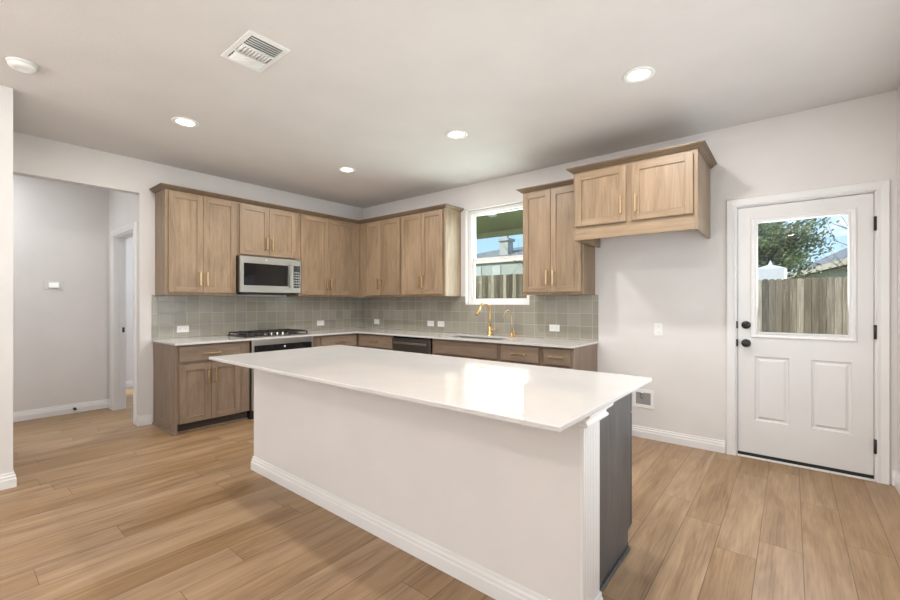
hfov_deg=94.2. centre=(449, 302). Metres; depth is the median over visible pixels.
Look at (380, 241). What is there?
upper cabinet
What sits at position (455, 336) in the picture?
sink
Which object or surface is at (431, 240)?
upper cabinet
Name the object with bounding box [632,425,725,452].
baseboard
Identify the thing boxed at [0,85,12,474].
wall
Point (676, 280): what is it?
wall
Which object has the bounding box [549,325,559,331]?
wall outlet
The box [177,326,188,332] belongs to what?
wall outlet
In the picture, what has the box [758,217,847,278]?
leafy tree
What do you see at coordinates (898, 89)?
wall
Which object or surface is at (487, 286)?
wooden fence
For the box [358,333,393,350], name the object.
base cabinet
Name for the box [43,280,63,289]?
wall thermostat
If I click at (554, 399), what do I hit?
countertop
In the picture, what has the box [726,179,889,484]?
door
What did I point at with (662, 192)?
upper cabinet
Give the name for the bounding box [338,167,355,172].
recessed light
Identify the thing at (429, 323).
wall outlet
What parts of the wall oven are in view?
control panel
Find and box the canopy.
[758,260,786,279]
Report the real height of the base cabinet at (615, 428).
0.862 m
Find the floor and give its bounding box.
[0,387,899,599]
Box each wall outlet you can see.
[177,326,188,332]
[317,320,323,325]
[427,321,433,325]
[438,321,443,326]
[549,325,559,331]
[654,323,662,335]
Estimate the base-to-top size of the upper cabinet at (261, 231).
0.603 m
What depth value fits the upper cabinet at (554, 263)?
4.16 m
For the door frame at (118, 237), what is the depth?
4.95 m
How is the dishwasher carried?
on the floor
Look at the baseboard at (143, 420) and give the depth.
4.33 m
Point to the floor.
(102, 505)
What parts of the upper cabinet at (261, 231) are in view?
door, door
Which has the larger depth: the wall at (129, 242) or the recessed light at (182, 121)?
the wall at (129, 242)
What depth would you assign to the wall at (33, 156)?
4.33 m
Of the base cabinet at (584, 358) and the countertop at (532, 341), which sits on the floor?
the base cabinet at (584, 358)
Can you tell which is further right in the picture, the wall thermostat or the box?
the box
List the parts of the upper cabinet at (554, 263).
door, crown, handle, handle, door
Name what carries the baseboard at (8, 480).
attached to the wall at (6, 93)
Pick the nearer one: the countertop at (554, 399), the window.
the countertop at (554, 399)
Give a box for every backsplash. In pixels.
[152,295,362,339]
[363,295,597,340]
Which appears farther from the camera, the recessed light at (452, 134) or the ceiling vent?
the recessed light at (452, 134)
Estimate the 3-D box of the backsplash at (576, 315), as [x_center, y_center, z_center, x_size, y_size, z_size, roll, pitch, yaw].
[0.060,0.152,5.370,3.689,0.466,0.010,0,0,39]
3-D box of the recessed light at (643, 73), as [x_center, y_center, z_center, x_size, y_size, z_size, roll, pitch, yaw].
[1.221,-1.471,2.704,0.196,0.008,0.196,0,0,39]
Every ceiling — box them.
[0,0,899,207]
[476,209,522,233]
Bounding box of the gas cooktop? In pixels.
[227,329,308,337]
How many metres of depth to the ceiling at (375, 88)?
2.75 m
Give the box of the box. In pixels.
[633,389,653,408]
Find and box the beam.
[476,228,522,238]
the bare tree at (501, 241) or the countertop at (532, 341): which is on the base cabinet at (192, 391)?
the countertop at (532, 341)
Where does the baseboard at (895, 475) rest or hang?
attached to the wall at (898, 89)
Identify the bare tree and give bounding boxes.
[501,241,522,273]
[818,216,847,272]
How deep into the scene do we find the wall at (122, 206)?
4.80 m
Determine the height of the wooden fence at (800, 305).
1.861 m
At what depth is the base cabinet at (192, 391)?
4.20 m
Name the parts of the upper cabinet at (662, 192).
door, handle, crown, door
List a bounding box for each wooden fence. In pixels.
[476,274,526,298]
[758,277,847,334]
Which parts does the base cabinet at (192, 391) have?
door, handle, drawer, shoe molding, door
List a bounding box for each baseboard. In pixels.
[0,470,16,490]
[13,399,109,421]
[126,380,132,387]
[135,414,151,426]
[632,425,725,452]
[892,470,899,494]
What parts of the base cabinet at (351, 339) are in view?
drawer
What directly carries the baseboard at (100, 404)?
attached to the wall at (61, 230)
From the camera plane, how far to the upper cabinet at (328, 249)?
5.68 m
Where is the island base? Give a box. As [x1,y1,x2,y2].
[251,369,613,599]
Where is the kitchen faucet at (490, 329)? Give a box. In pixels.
[476,302,495,335]
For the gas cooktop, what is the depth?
4.91 m
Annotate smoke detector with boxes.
[5,56,37,73]
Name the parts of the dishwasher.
handle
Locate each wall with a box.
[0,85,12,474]
[13,132,362,421]
[13,175,108,411]
[109,190,135,398]
[126,237,132,380]
[363,90,896,484]
[897,85,899,474]
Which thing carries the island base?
on the floor
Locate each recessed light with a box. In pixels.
[171,117,198,127]
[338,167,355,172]
[445,130,467,138]
[623,66,655,82]
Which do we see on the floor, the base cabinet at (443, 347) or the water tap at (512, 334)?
the base cabinet at (443, 347)
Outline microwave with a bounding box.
[236,255,300,294]
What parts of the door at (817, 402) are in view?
knob, glazing frame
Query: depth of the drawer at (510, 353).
4.06 m
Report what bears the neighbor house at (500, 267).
on the ground
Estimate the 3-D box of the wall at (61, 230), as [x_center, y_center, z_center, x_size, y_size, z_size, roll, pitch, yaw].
[-4.790,-0.104,4.370,0.120,2.744,2.146,0,0,39]
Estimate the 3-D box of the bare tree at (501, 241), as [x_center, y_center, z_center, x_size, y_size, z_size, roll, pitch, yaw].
[2.579,-0.452,12.973,2.544,3.687,2.056,0,0,39]
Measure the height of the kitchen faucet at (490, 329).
0.392 m
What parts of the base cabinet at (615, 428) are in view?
shoe molding, door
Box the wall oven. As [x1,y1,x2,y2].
[247,336,313,419]
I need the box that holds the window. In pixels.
[466,203,529,304]
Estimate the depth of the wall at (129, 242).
6.28 m
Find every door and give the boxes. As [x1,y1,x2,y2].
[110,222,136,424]
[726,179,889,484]
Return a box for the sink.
[455,336,503,339]
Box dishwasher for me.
[393,336,431,354]
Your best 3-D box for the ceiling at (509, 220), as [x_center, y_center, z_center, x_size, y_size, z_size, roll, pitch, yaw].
[-0.167,-1.319,6.983,7.300,0.105,1.919,0,0,39]
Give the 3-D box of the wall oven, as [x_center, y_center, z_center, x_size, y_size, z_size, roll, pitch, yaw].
[-2.117,0.837,4.986,0.689,0.862,0.758,0,0,39]
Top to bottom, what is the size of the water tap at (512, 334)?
0.308 m
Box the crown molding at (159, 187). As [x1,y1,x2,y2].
[149,183,463,223]
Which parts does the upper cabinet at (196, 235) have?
door, handle, handle, door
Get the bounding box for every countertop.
[152,327,597,348]
[209,345,651,432]
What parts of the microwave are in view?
handle, control frame, control panel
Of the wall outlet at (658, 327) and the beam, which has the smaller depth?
the wall outlet at (658, 327)
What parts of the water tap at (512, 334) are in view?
spout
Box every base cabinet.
[152,341,249,435]
[314,333,357,346]
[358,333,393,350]
[432,338,499,361]
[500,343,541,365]
[542,344,596,371]
[600,392,631,591]
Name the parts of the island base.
baseboard, cap molding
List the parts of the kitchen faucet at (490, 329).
spout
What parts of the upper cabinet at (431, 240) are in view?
door, door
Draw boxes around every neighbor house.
[476,236,522,275]
[787,247,847,278]
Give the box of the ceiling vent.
[221,30,289,72]
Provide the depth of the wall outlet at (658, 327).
3.85 m
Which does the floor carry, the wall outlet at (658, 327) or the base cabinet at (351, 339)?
the base cabinet at (351, 339)
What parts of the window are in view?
sash, sash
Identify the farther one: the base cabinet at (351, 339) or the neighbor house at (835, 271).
the neighbor house at (835, 271)
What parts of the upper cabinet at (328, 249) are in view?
door, door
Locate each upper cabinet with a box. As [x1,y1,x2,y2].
[155,189,236,295]
[237,202,297,259]
[286,213,358,296]
[360,217,401,296]
[402,208,460,296]
[517,178,594,294]
[566,140,716,247]
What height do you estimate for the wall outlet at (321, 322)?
0.072 m
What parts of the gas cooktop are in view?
plate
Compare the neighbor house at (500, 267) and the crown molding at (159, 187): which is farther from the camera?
the neighbor house at (500, 267)
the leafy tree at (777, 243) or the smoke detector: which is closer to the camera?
the smoke detector
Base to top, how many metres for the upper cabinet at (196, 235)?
1.065 m
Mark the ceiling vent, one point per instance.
(254, 51)
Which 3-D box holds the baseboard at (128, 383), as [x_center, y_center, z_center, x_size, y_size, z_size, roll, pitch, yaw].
[-3.446,1.217,6.061,2.385,0.102,2.174,0,0,39]
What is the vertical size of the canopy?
2.350 m
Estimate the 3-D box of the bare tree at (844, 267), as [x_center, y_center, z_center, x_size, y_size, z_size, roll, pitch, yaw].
[8.864,-0.631,8.777,1.750,4.044,1.809,0,0,39]
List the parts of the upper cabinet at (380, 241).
door, door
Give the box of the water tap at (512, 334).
[504,310,514,336]
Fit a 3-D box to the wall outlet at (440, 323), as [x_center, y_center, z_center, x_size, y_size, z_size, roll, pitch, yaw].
[-0.119,0.278,5.504,0.117,0.072,0.008,0,0,39]
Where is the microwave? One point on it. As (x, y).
(254, 275)
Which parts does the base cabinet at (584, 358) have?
drawer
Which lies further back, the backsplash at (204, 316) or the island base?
the backsplash at (204, 316)

